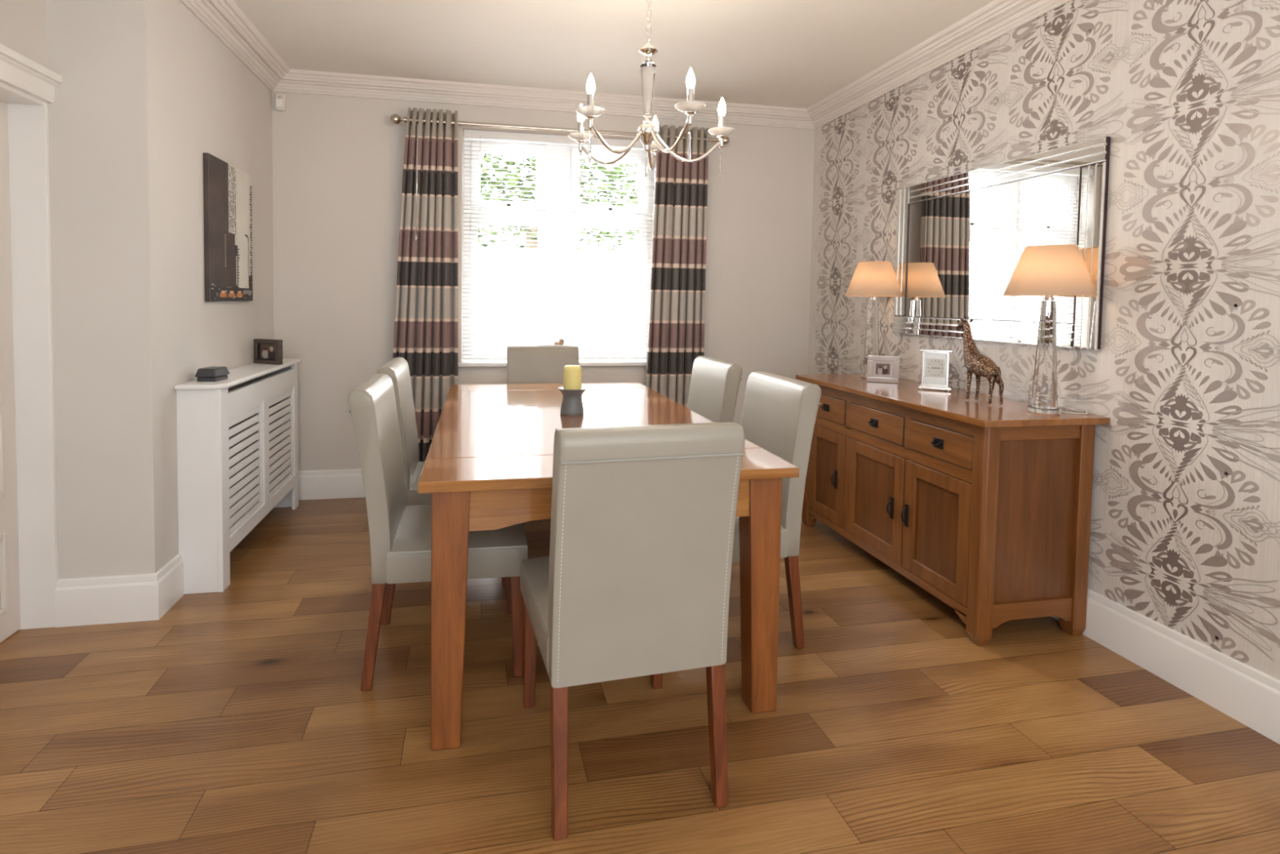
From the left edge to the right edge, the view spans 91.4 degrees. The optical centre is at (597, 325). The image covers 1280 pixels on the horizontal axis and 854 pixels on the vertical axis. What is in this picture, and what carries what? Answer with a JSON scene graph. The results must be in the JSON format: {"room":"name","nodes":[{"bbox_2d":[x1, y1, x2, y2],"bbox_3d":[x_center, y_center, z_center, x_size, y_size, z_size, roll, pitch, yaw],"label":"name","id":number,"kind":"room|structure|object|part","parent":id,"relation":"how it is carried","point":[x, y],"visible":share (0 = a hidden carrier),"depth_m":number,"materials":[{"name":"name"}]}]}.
{"room":"dining room","nodes":[
{"label":"dining room","id":0,"kind":"room"},
{"bbox_2d":[0,0,46,67],"bbox_3d":[-1.855,-0.063,0.313,0.400,2.575,4.005,0,2,-11],"label":"wall","id":1,"kind":"structure","parent":0,"point":[22,22],"depth_m":2.18,"materials":[{"name":"paint"}]},
{"bbox_2d":[0,100,20,642],"bbox_3d":[-2.081,0.183,1.865,0.044,1.934,0.856,0,2,-11],"label":"door","id":2,"kind":"structure","parent":1,"relation":"in","point":[10,614],"depth_m":2.25,"materials":[{"name":"paint"}]},
{"bbox_3d":[-2.073,-0.194,1.865,0.034,0.980,0.716,0,2,-11],"label":"panel","id":3,"kind":"part","parent":2,"relation":"part of","materials":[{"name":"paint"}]},
{"bbox_3d":[-2.083,0.478,1.893,0.034,0.305,0.716,0,2,-11],"label":"panel","id":4,"kind":"part","parent":2,"relation":"part of","materials":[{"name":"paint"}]},
{"bbox_3d":[-2.089,0.907,1.911,0.034,0.295,0.716,0,2,-11],"label":"panel","id":5,"kind":"part","parent":2,"relation":"part of","materials":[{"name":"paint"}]},
{"bbox_2d":[0,43,62,105],"bbox_3d":[-1.972,-0.837,1.732,0.215,0.119,1.104,0,2,-11],"label":"trim","id":6,"kind":"structure","parent":1,"relation":"attached to","point":[23,81],"depth_m":2.15,"materials":[{"name":"white paint"}]},
{"bbox_2d":[44,0,273,578],"bbox_3d":[-2.196,-0.181,3.016,0.730,2.575,1.440,0,2,-11],"label":"wall","id":7,"kind":"structure","parent":0,"point":[147,88],"depth_m":2.38,"materials":[{"name":"paint"}]},
{"bbox_2d":[7,101,58,629],"bbox_3d":[-2.111,0.160,2.305,0.168,1.955,0.018,0,2,-11],"label":"trim","id":8,"kind":"structure","parent":7,"relation":"attached to","point":[28,124],"depth_m":2.30,"materials":[{"name":"white paint"}]},
{"bbox_2d":[54,553,184,626],"bbox_3d":[-1.889,1.046,2.482,0.350,0.176,0.211,0,2,-11],"label":"baseboard","id":9,"kind":"structure","parent":7,"relation":"attached to","point":[86,601],"depth_m":2.39,"materials":[{"name":"white paint"}]},
{"bbox_2d":[203,152,253,301],"bbox_3d":[-1.825,-0.457,3.099,0.023,0.672,0.545,0,2,-11],"label":"print","id":10,"kind":"object","parent":7,"relation":"attached to","point":[228,228],"visible":1,"depth_m":3.03},
{"bbox_2d":[180,0,289,91],"bbox_3d":[-1.750,-1.418,3.045,0.142,0.094,1.440,0,2,-11],"label":"trim","id":11,"kind":"structure","parent":7,"relation":"attached to","point":[224,18],"depth_m":3.06,"materials":[{"name":"paint"}]},
{"bbox_2d":[271,91,814,471],"bbox_3d":[-0.253,-0.206,4.257,3.947,2.575,0.280,0,2,-11],"label":"wall","id":12,"kind":"structure","parent":0,"point":[338,162],"depth_m":3.90,"materials":[{"name":"paint"}]},
{"bbox_2d":[274,93,285,111],"bbox_3d":[-1.902,-1.339,3.736,0.060,0.104,0.034,0,2,-11],"label":"sensor","id":13,"kind":"object","parent":12,"relation":"attached to","point":[279,98],"visible":1,"depth_m":3.72,"materials":[{"name":"white plastic"}]},
{"bbox_2d":[297,468,365,499],"bbox_3d":[-0.242,0.999,4.160,3.547,0.176,0.020,0,2,-11],"label":"baseboard","id":14,"kind":"structure","parent":12,"relation":"attached to","point":[333,483],"depth_m":3.88,"materials":[{"name":"white paint"}]},
{"bbox_2d":[272,69,814,129],"bbox_3d":[-0.197,-1.436,3.998,3.547,0.094,0.142,0,2,-11],"label":"trim","id":15,"kind":"structure","parent":12,"relation":"attached to","point":[303,82],"depth_m":3.93,"materials":[{"name":"paint"}]},
{"bbox_2d":[457,138,655,367],"bbox_3d":[-0.238,-0.493,4.195,1.410,1.516,0.242,0,2,-11],"label":"window","id":16,"kind":"structure","parent":12,"relation":"in","point":[582,362],"depth_m":4.23,"materials":[{"name":"white plastic"}]},
{"bbox_3d":[-0.606,-0.264,4.207,0.495,0.895,0.053,0,2,-11],"label":"sash","id":17,"kind":"part","parent":16,"relation":"part of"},
{"bbox_3d":[-0.595,-0.988,4.176,0.495,0.415,0.053,0,2,-11],"label":"sash","id":18,"kind":"part","parent":16,"relation":"part of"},
{"bbox_3d":[-0.591,-0.799,4.147,0.100,0.024,0.022,0,2,-11],"label":"handle","id":19,"kind":"part","parent":16,"relation":"part of","materials":[{"name":"silver metal"}]},
{"bbox_3d":[-0.243,0.253,4.197,1.410,0.026,0.182,0,2,-11],"label":"sill","id":20,"kind":"part","parent":16,"relation":"part of","materials":[{"name":"white paint"}]},
{"bbox_2d":[462,128,655,359],"bbox_3d":[-0.227,-0.510,4.136,1.298,1.473,0.067,0,2,-11],"label":"blind","id":21,"kind":"object","parent":16,"relation":"attached to","point":[478,135],"visible":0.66,"depth_m":4.12,"materials":[{"name":"white plastic"}]},
{"bbox_3d":[-0.700,-0.494,4.053,0.002,1.414,0.029,0,2,-11],"label":"ladder cord","id":22,"kind":"part","parent":21,"relation":"part of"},
{"bbox_3d":[-0.238,0.219,4.171,1.298,0.014,0.026,0,2,-11],"label":"rail","id":23,"kind":"part","parent":21,"relation":"part of","materials":[{"name":"white plastic"}]},
{"bbox_3d":[-0.208,-0.491,4.145,0.002,1.414,0.029,0,2,-11],"label":"ladder cord","id":24,"kind":"part","parent":21,"relation":"part of","materials":[{"name":"white fabric"}]},
{"bbox_3d":[0.263,-0.488,4.234,0.002,1.414,0.029,0,2,-11],"label":"ladder cord","id":25,"kind":"part","parent":21,"relation":"part of","materials":[{"name":"white fabric"}]},
{"bbox_2d":[554,338,564,345],"bbox_3d":[-0.254,0.166,4.095,0.086,0.157,0.086,0,2,-11],"label":"ornament","id":26,"kind":"object","parent":16,"relation":"on","point":[561,341],"visible":0.32,"depth_m":4.09,"materials":[{"name":"stone"}]},
{"bbox_3d":[0.072,-0.259,4.334,0.545,0.895,0.053,0,2,-11],"label":"sash","id":27,"kind":"part","parent":16,"relation":"part of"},
{"bbox_3d":[0.083,-0.984,4.304,0.545,0.415,0.053,0,2,-11],"label":"sash","id":28,"kind":"part","parent":16,"relation":"part of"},
{"bbox_3d":[0.087,-0.795,4.275,0.100,0.024,0.022,0,2,-11],"label":"handle","id":29,"kind":"part","parent":16,"relation":"part of","materials":[{"name":"silver metal"}]},
{"bbox_2d":[390,114,729,145],"bbox_3d":[-0.193,-1.243,4.007,2.172,0.062,0.140,0,2,-11],"label":"curtain rod","id":30,"kind":"object","parent":12,"relation":"attached to","point":[395,119],"visible":0.67,"depth_m":3.92,"materials":[{"name":"silver metal"}]},
{"bbox_2d":[392,107,457,461],"bbox_3d":[-1.074,-0.122,3.844,0.432,2.384,0.118,0,2,-11],"label":"curtain","id":31,"kind":"object","parent":30,"relation":"hanging from","point":[425,336],"visible":0.77,"depth_m":3.82,"materials":[{"name":"multicoloured fabric"}]},
{"bbox_2d":[645,124,709,407],"bbox_3d":[0.510,-0.113,4.150,0.412,2.384,0.114,0,2,-11],"label":"curtain","id":32,"kind":"object","parent":30,"relation":"hanging from","point":[677,297],"visible":0.68,"depth_m":4.11,"materials":[{"name":"multicoloured fabric"}]},
{"bbox_2d":[232,0,994,108],"bbox_3d":[-0.096,-1.429,1.316,4.842,0.120,6.045,0,2,-11],"label":"ceiling","id":33,"kind":"structure","parent":0,"point":[798,54],"depth_m":3.15,"materials":[{"name":"paint"}]},
{"bbox_2d":[568,0,734,189],"bbox_3d":[0.201,-0.964,2.195,0.597,0.872,0.612,0,2,-11],"label":"chandelier","id":34,"kind":"object","parent":33,"relation":"hanging from","point":[647,133],"visible":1,"depth_m":2.18,"materials":[{"name":"silver metal"}]},
{"bbox_3d":[-0.061,-0.796,2.334,0.029,0.066,0.029,0,2,-11],"label":"candle bulb","id":35,"kind":"part","parent":34,"relation":"part of","materials":[{"name":"white glass"}]},
{"bbox_3d":[-0.022,-0.783,2.017,0.029,0.066,0.029,0,2,-11],"label":"candle bulb","id":36,"kind":"part","parent":34,"relation":"part of","materials":[{"name":"white glass"}]},
{"bbox_3d":[0.044,-0.641,2.282,0.252,0.105,0.012,2,3,29],"label":"arm","id":37,"kind":"part","parent":34,"relation":"part of","materials":[{"name":"silver metal"}]},
{"bbox_3d":[0.066,-0.633,2.107,0.252,0.105,0.012,-1,3,-43],"label":"arm","id":38,"kind":"part","parent":34,"relation":"part of","materials":[{"name":"silver metal"}]},
{"bbox_3d":[0.182,-1.185,2.187,0.016,0.381,0.016,2,3,34],"label":"chain","id":39,"kind":"part","parent":34,"relation":"part of","materials":[{"name":"silver metal"}]},
{"bbox_3d":[0.203,-0.641,2.356,0.012,0.105,0.252,1,2,11],"label":"arm","id":40,"kind":"part","parent":34,"relation":"part of","materials":[{"name":"silver metal"}]},
{"bbox_3d":[0.228,-0.798,2.470,0.029,0.066,0.029,0,2,-11],"label":"candle bulb","id":41,"kind":"part","parent":34,"relation":"part of","materials":[{"name":"white glass"}]},
{"bbox_3d":[0.238,-0.629,2.075,0.012,0.105,0.252,0,3,-25],"label":"arm","id":42,"kind":"part","parent":34,"relation":"part of","materials":[{"name":"silver metal"}]},
{"bbox_3d":[0.323,-0.634,2.228,0.252,0.105,0.012,1,2,-7],"label":"arm","id":43,"kind":"part","parent":34,"relation":"part of","materials":[{"name":"silver metal"}]},
{"bbox_3d":[0.292,-0.776,1.957,0.029,0.066,0.029,0,2,-11],"label":"candle bulb","id":44,"kind":"part","parent":34,"relation":"part of","materials":[{"name":"white glass"}]},
{"bbox_3d":[0.447,-0.785,2.237,0.029,0.066,0.029,0,2,-11],"label":"candle bulb","id":45,"kind":"part","parent":34,"relation":"part of","materials":[{"name":"white glass"}]},
{"bbox_2d":[0,497,1279,853],"bbox_3d":[-0.201,1.201,1.448,5.420,0.001,6.003,0,2,-11],"label":"floor","id":46,"kind":"structure","parent":0,"point":[1184,816],"depth_m":1.80,"materials":[{"name":"brown wood"}]},
{"bbox_2d":[173,358,301,594],"bbox_3d":[-1.760,0.664,3.166,0.192,0.886,1.162,0,2,-11],"label":"radiator cover","id":47,"kind":"object","parent":46,"relation":"on","point":[237,448],"visible":0.99,"depth_m":2.71,"materials":[{"name":"white wood"}]},
{"bbox_3d":[-1.679,0.698,2.623,0.152,0.866,0.018,0,2,-11],"label":"panel","id":48,"kind":"part","parent":47,"relation":"part of","materials":[{"name":"white wood"}]},
{"bbox_2d":[195,366,229,381],"bbox_3d":[-1.687,0.212,2.732,0.089,0.056,0.113,1,2,-3],"label":"trinket box","id":49,"kind":"object","parent":47,"relation":"on","point":[209,373],"visible":1,"depth_m":2.69,"materials":[{"name":"grey paint"}]},
{"bbox_2d":[173,358,301,390],"bbox_3d":[-1.754,0.231,3.148,0.192,0.020,1.162,0,2,-11],"label":"shelf","id":50,"kind":"object","parent":47,"relation":"attached to","point":[245,373],"depth_m":2.89,"materials":[{"name":"white wood"}]},
{"bbox_3d":[-1.653,0.649,2.922,0.015,0.530,0.450,0,2,-11],"label":"slatted panel","id":51,"kind":"part","parent":47,"relation":"part of","materials":[{"name":"white wood"}]},
{"bbox_3d":[-1.696,0.674,3.179,0.018,0.866,1.118,0,2,-11],"label":"frame","id":52,"kind":"part","parent":47,"relation":"part of","materials":[{"name":"white wood"}]},
{"bbox_2d":[253,338,283,364],"bbox_3d":[-1.800,0.142,3.410,0.185,0.135,0.034,2,3,21],"label":"photo frame","id":53,"kind":"object","parent":47,"relation":"on","point":[266,351],"visible":1,"depth_m":3.40,"materials":[{"name":"brown wood"}]},
{"bbox_2d":[259,343,275,359],"bbox_3d":[-1.798,0.142,3.414,0.143,0.091,0.009,2,3,21],"label":"photograph","id":54,"kind":"object","parent":53,"relation":"attached to","point":[266,351],"depth_m":3.41},
{"bbox_3d":[-1.882,0.650,3.703,0.152,0.866,0.018,0,2,-11],"label":"panel","id":55,"kind":"part","parent":47,"relation":"part of","materials":[{"name":"white wood"}]},
{"bbox_3d":[-1.750,0.626,3.438,0.015,0.530,0.450,0,2,-11],"label":"slatted panel","id":56,"kind":"part","parent":47,"relation":"part of","materials":[{"name":"white wood"}]},
{"bbox_2d":[347,373,528,690],"bbox_3d":[-0.552,0.677,2.238,0.568,0.971,0.476,0,2,-11],"label":"dining chair","id":57,"kind":"object","parent":46,"relation":"on","point":[400,533],"visible":0.84,"depth_m":2.03,"materials":[{"name":"grey leather"}]},
{"bbox_3d":[-0.722,0.996,2.014,0.076,0.348,0.038,0,2,-11],"label":"leg","id":58,"kind":"part","parent":57,"relation":"part of","materials":[{"name":"brown wood"}]},
{"bbox_3d":[-0.761,0.504,2.191,0.137,0.625,0.450,0,2,-11],"label":"backrest","id":59,"kind":"part","parent":57,"relation":"part of","materials":[{"name":"grey leather"}]},
{"bbox_3d":[-0.797,0.978,2.412,0.076,0.348,0.038,0,2,-11],"label":"leg","id":60,"kind":"part","parent":57,"relation":"part of","materials":[{"name":"brown wood"}]},
{"bbox_3d":[-0.494,0.754,2.252,0.449,0.129,0.476,0,2,-11],"label":"seat","id":61,"kind":"part","parent":57,"relation":"part of","materials":[{"name":"grey leather"}]},
{"bbox_3d":[-0.346,0.981,2.502,0.046,0.348,0.040,0,2,-11],"label":"leg","id":62,"kind":"part","parent":57,"relation":"part of","materials":[{"name":"brown wood"}]},
{"bbox_3d":[-0.269,0.999,2.094,0.046,0.348,0.040,0,2,-11],"label":"leg","id":63,"kind":"part","parent":57,"relation":"part of","materials":[{"name":"brown wood"}]},
{"bbox_2d":[377,356,506,591],"bbox_3d":[-0.688,0.648,2.884,0.568,0.971,0.476,0,2,-11],"label":"dining chair","id":64,"kind":"object","parent":46,"relation":"on","point":[397,368],"visible":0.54,"depth_m":2.70,"materials":[{"name":"grey leather"}]},
{"bbox_3d":[-0.897,0.475,2.837,0.137,0.625,0.450,0,2,-11],"label":"backrest","id":65,"kind":"part","parent":64,"relation":"part of","materials":[{"name":"grey leather"}]},
{"bbox_3d":[-0.631,0.725,2.898,0.449,0.129,0.476,0,2,-11],"label":"seat","id":66,"kind":"part","parent":64,"relation":"part of","materials":[{"name":"grey leather"}]},
{"bbox_3d":[-0.406,0.970,2.739,0.046,0.348,0.040,0,2,-11],"label":"leg","id":67,"kind":"part","parent":64,"relation":"part of","materials":[{"name":"brown wood"}]},
{"bbox_2d":[506,344,578,383],"bbox_3d":[-0.308,0.618,3.731,0.476,0.971,0.568,0,2,-11],"label":"dining chair","id":68,"kind":"object","parent":46,"relation":"on","point":[526,364],"visible":0.18,"depth_m":3.90,"materials":[{"name":"grey leather"}]},
{"bbox_2d":[417,382,799,750],"bbox_3d":[-0.119,0.764,2.714,1.101,0.770,1.908,0,2,-11],"label":"dining table","id":69,"kind":"object","parent":46,"relation":"on","point":[488,464],"visible":0.83,"depth_m":1.90,"materials":[{"name":"brown wood"}]},
{"bbox_3d":[-0.417,0.814,1.778,0.105,0.740,0.096,0,2,-11],"label":"leg","id":70,"kind":"part","parent":69,"relation":"part of","materials":[{"name":"brown wood"}]},
{"bbox_2d":[558,386,586,415],"bbox_3d":[-0.109,0.324,2.683,0.124,0.113,0.124,0,2,-11],"label":"candle holder","id":71,"kind":"object","parent":69,"relation":"on","point":[571,402],"visible":0.84,"depth_m":2.64,"materials":[{"name":"grey ceramic"}]},
{"bbox_2d":[563,364,582,389],"bbox_3d":[-0.107,0.223,2.679,0.078,0.104,0.078,0,2,-11],"label":"pillar candle","id":72,"kind":"object","parent":71,"relation":"on","point":[571,373],"visible":0.94,"depth_m":2.65,"materials":[{"name":"yellow wax"}]},
{"bbox_3d":[0.499,0.820,1.951,0.105,0.740,0.096,0,2,-11],"label":"leg","id":73,"kind":"part","parent":69,"relation":"part of","materials":[{"name":"brown wood"}]},
{"bbox_2d":[520,422,744,840],"bbox_3d":[0.060,0.707,1.725,0.476,0.971,0.568,0,2,-14],"label":"dining chair","id":74,"kind":"object","parent":46,"relation":"on","point":[634,580],"visible":1,"depth_m":1.48,"materials":[{"name":"grey leather"}]},
{"bbox_3d":[-0.208,1.007,1.932,0.040,0.348,0.046,0,2,-14],"label":"leg","id":75,"kind":"part","parent":74,"relation":"part of","materials":[{"name":"brown wood"}]},
{"bbox_3d":[0.044,0.781,1.785,0.476,0.129,0.449,0,2,-14],"label":"seat","id":76,"kind":"part","parent":74,"relation":"part of","materials":[{"name":"grey leather"}]},
{"bbox_3d":[-0.090,1.027,1.487,0.038,0.348,0.076,0,2,-14],"label":"leg","id":77,"kind":"part","parent":74,"relation":"part of","materials":[{"name":"brown wood"}]},
{"bbox_3d":[0.115,0.545,1.509,0.450,0.625,0.137,0,2,-14],"label":"backrest","id":78,"kind":"part","parent":74,"relation":"part of","materials":[{"name":"grey leather"}]},
{"bbox_3d":[0.195,1.008,2.034,0.040,0.348,0.046,0,2,-14],"label":"leg","id":79,"kind":"part","parent":74,"relation":"part of","materials":[{"name":"brown wood"}]},
{"bbox_3d":[0.303,1.028,1.587,0.038,0.348,0.076,0,2,-14],"label":"leg","id":80,"kind":"part","parent":74,"relation":"part of","materials":[{"name":"brown wood"}]},
{"bbox_2d":[686,355,742,422],"bbox_3d":[0.352,0.654,3.096,0.568,0.971,0.476,0,2,-12],"label":"dining chair","id":81,"kind":"object","parent":46,"relation":"on","point":[714,385],"visible":0.31,"depth_m":3.02,"materials":[{"name":"grey leather"}]},
{"bbox_2d":[732,369,821,648],"bbox_3d":[0.481,0.684,2.427,0.568,0.971,0.476,0,2,-12],"label":"dining chair","id":82,"kind":"object","parent":46,"relation":"on","point":[779,415],"visible":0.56,"depth_m":2.27,"materials":[{"name":"grey leather"}]},
{"bbox_3d":[0.422,0.760,2.418,0.449,0.129,0.476,0,2,-12],"label":"seat","id":83,"kind":"part","parent":82,"relation":"part of","materials":[{"name":"grey leather"}]},
{"bbox_3d":[0.694,0.513,2.463,0.137,0.625,0.450,0,2,-12],"label":"backrest","id":84,"kind":"part","parent":82,"relation":"part of","materials":[{"name":"grey leather"}]},
{"bbox_3d":[0.720,1.005,2.284,0.076,0.348,0.038,0,2,-12],"label":"leg","id":85,"kind":"part","parent":82,"relation":"part of","materials":[{"name":"brown wood"}]},
{"bbox_2d":[795,373,1110,645],"bbox_3d":[1.514,0.736,2.959,0.537,0.851,1.365,0,2,-11],"label":"sideboard","id":86,"kind":"object","parent":46,"relation":"on","point":[985,508],"visible":0.99,"depth_m":2.40,"materials":[{"name":"brown wood"}]},
{"bbox_3d":[1.208,0.721,3.529,0.060,0.825,0.060,0,2,-11],"label":"corner post","id":87,"kind":"part","parent":86,"relation":"part of","materials":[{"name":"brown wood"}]},
{"bbox_3d":[1.207,0.436,3.315,0.025,0.038,0.052,0,2,-11],"label":"handle","id":88,"kind":"part","parent":86,"relation":"part of","materials":[{"name":"black metal"}]},
{"bbox_3d":[1.231,0.789,3.333,0.010,0.361,0.216,0,2,-11],"label":"door panel","id":89,"kind":"part","parent":86,"relation":"part of","materials":[{"name":"brown wood"}]},
{"bbox_3d":[1.226,0.789,3.332,0.020,0.471,0.333,0,2,-11],"label":"door","id":90,"kind":"part","parent":86,"relation":"part of","materials":[{"name":"brown wood"}]},
{"bbox_3d":[1.230,0.438,3.320,0.021,0.124,0.326,0,2,-11],"label":"drawer","id":91,"kind":"part","parent":86,"relation":"part of","materials":[{"name":"brown wood"}]},
{"bbox_3d":[1.220,0.795,3.224,0.028,0.096,0.020,0,2,-11],"label":"handle","id":92,"kind":"part","parent":86,"relation":"part of","materials":[{"name":"black metal"}]},
{"bbox_3d":[1.283,0.454,2.912,0.025,0.038,0.052,0,2,-11],"label":"handle","id":93,"kind":"part","parent":86,"relation":"part of","materials":[{"name":"black metal"}]},
{"bbox_2d":[844,261,902,377],"bbox_3d":[1.539,-0.032,3.486,0.299,0.641,0.299,0,2,-11],"label":"table lamp","id":94,"kind":"object","parent":86,"relation":"on","point":[874,279],"visible":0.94,"depth_m":3.41,"materials":[{"name":"beige fabric"}]},
{"bbox_2d":[870,296,876,299],"bbox_3d":[1.541,-0.185,3.480,0.036,0.082,0.036,0,2,-11],"label":"socket","id":95,"kind":"object","parent":94,"relation":"attached to","point":[872,297],"depth_m":3.47,"materials":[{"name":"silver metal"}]},
{"bbox_3d":[1.542,-0.257,3.477,0.296,0.188,0.296,0,2,-11],"label":"lamp shade","id":96,"kind":"part","parent":94,"relation":"part of","materials":[{"name":"beige fabric"}]},
{"bbox_3d":[1.306,0.807,2.931,0.010,0.361,0.298,0,2,-11],"label":"door panel","id":97,"kind":"part","parent":86,"relation":"part of","materials":[{"name":"brown wood"}]},
{"bbox_3d":[1.302,0.807,2.930,0.020,0.471,0.415,0,2,-11],"label":"door","id":98,"kind":"part","parent":86,"relation":"part of","materials":[{"name":"brown wood"}]},
{"bbox_3d":[1.306,0.456,2.917,0.021,0.124,0.391,0,2,-11],"label":"drawer","id":99,"kind":"part","parent":86,"relation":"part of","materials":[{"name":"brown wood"}]},
{"bbox_2d":[866,355,899,382],"bbox_3d":[1.482,0.226,3.240,0.150,0.141,0.042,2,3,21],"label":"photo frame","id":100,"kind":"object","parent":86,"relation":"on","point":[885,369],"visible":1,"depth_m":3.23,"materials":[{"name":"white wood"}]},
{"bbox_2d":[875,363,889,374],"bbox_3d":[1.483,0.225,3.241,0.100,0.089,0.019,2,3,21],"label":"photograph","id":101,"kind":"object","parent":100,"relation":"attached to","point":[881,368],"depth_m":3.24},
{"bbox_3d":[1.303,0.814,2.785,0.028,0.096,0.020,0,2,-11],"label":"handle","id":102,"kind":"part","parent":86,"relation":"part of","materials":[{"name":"black metal"}]},
{"bbox_3d":[1.321,0.819,2.689,0.028,0.096,0.020,0,2,-11],"label":"handle","id":103,"kind":"part","parent":86,"relation":"part of","materials":[{"name":"black metal"}]},
{"bbox_2d":[918,348,952,391],"bbox_3d":[1.629,0.213,3.009,0.140,0.194,0.078,2,3,27],"label":"mantel clock","id":104,"kind":"object","parent":86,"relation":"on","point":[935,371],"visible":1,"depth_m":2.99,"materials":[{"name":"silver metal"}]},
{"bbox_3d":[1.618,0.206,2.987,0.112,0.164,0.009,2,3,27],"label":"frame","id":105,"kind":"part","parent":104,"relation":"part of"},
{"bbox_3d":[1.381,0.825,2.533,0.010,0.361,0.248,0,2,-11],"label":"door panel","id":106,"kind":"part","parent":86,"relation":"part of","materials":[{"name":"brown wood"}]},
{"bbox_3d":[1.359,0.473,2.505,0.025,0.038,0.052,0,2,-11],"label":"handle","id":107,"kind":"part","parent":86,"relation":"part of","materials":[{"name":"black metal"}]},
{"bbox_3d":[1.377,0.825,2.533,0.020,0.471,0.365,0,2,-11],"label":"door","id":108,"kind":"part","parent":86,"relation":"part of","materials":[{"name":"brown wood"}]},
{"bbox_3d":[1.383,0.474,2.509,0.021,0.124,0.346,0,2,-11],"label":"drawer","id":109,"kind":"part","parent":86,"relation":"part of","materials":[{"name":"brown wood"}]},
{"bbox_2d":[957,315,1004,404],"bbox_3d":[1.616,0.140,2.647,0.076,0.357,0.238,0,2,-11],"label":"giraffe figurine","id":110,"kind":"object","parent":86,"relation":"on","point":[975,362],"visible":1,"depth_m":2.63,"materials":[{"name":"brown metal"}]},
{"bbox_3d":[1.435,0.775,2.321,0.060,0.825,0.060,0,2,-11],"label":"corner post","id":111,"kind":"part","parent":86,"relation":"part of","materials":[{"name":"brown wood"}]},
{"bbox_3d":[1.637,1.084,2.358,0.365,0.090,0.014,0,2,-11],"label":"rail","id":112,"kind":"part","parent":86,"relation":"part of","materials":[{"name":"brown wood"}]},
{"bbox_3d":[1.647,0.395,2.329,0.365,0.060,0.014,0,2,-11],"label":"rail","id":113,"kind":"part","parent":86,"relation":"part of","materials":[{"name":"brown wood"}]},
{"bbox_2d":[1002,244,1097,413],"bbox_3d":[1.741,0.015,2.413,0.299,0.641,0.299,0,2,-11],"label":"table lamp","id":114,"kind":"object","parent":86,"relation":"on","point":[1047,271],"visible":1,"depth_m":2.37,"materials":[{"name":"beige fabric"}]},
{"bbox_2d":[1043,295,1054,300],"bbox_3d":[1.743,-0.138,2.407,0.036,0.082,0.036,0,2,-11],"label":"socket","id":115,"kind":"object","parent":114,"relation":"attached to","point":[1046,297],"depth_m":2.40,"materials":[{"name":"silver metal"}]},
{"bbox_3d":[1.744,-0.209,2.404,0.296,0.188,0.296,0,2,-11],"label":"lamp shade","id":116,"kind":"part","parent":114,"relation":"part of","materials":[{"name":"beige fabric"}]},
{"bbox_2d":[1060,410,1087,414],"bbox_3d":[1.833,0.332,2.398,0.097,0.012,0.042,1,2,3],"label":"lamp cord","id":117,"kind":"object","parent":86,"relation":"on","point":[1086,411],"visible":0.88,"depth_m":2.39,"materials":[{"name":"white plastic"}]},
{"bbox_3d":[1.843,0.777,2.398,0.060,0.825,0.060,0,2,-11],"label":"corner post","id":118,"kind":"part","parent":86,"relation":"part of","materials":[{"name":"brown wood"}]},
{"bbox_2d":[808,0,1279,679],"bbox_3d":[2.109,-0.071,1.833,0.202,2.575,5.925,0,2,-11],"label":"wall","id":119,"kind":"structure","parent":0,"point":[1184,535],"depth_m":2.18,"materials":[{"name":"paper"}]},
{"bbox_2d":[807,0,1071,128],"bbox_3d":[1.966,-1.309,1.710,0.142,0.094,5.445,0,2,-11],"label":"trim","id":120,"kind":"structure","parent":119,"relation":"attached to","point":[996,19],"depth_m":3.13,"materials":[{"name":"paint"}]},
{"bbox_2d":[893,135,1110,350],"bbox_3d":[1.789,-0.334,2.920,0.027,0.800,1.180,0,2,-11],"label":"wall mirror","id":121,"kind":"object","parent":119,"relation":"attached to","point":[961,239],"visible":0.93,"depth_m":2.81,"materials":[{"name":"silver glass"}]},
{"bbox_2d":[905,167,1079,323],"bbox_3d":[1.787,-0.334,2.920,0.008,0.606,0.986,0,2,-11],"label":"mirror glass","id":122,"kind":"object","parent":121,"relation":"attached to","point":[964,247],"depth_m":2.88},
{"bbox_2d":[1051,588,1279,744],"bbox_3d":[1.994,1.129,1.813,0.020,0.176,5.425,0,2,-11],"label":"baseboard","id":123,"kind":"structure","parent":119,"relation":"attached to","point":[1249,695],"depth_m":2.04,"materials":[{"name":"white paint"}]},
{"label":"outside","id":124,"kind":"structure","parent":0,"visible":0},
{"bbox_3d":[-0.924,1.248,10.258,20.000,0.050,11.625,0,2,-11],"label":"paving","id":125,"kind":"object","parent":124,"visible":0},
{"bbox_2d":[477,153,639,253],"bbox_3d":[-1.240,-1.649,11.002,12.976,5.676,3.198,0,2,-11],"label":"tree","id":126,"kind":"object","parent":125,"relation":"on","point":[492,183],"visible":0.16,"depth_m":10.75,"materials":[{"name":"green plant"}]},
{"bbox_2d":[476,248,641,359],"bbox_3d":[0.184,0.056,9.815,14.000,2.400,0.200,0,2,-11],"label":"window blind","id":127,"kind":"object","parent":125,"relation":"on","point":[478,249],"depth_m":9.58,"materials":[{"name":"white plastic"}]}
]}

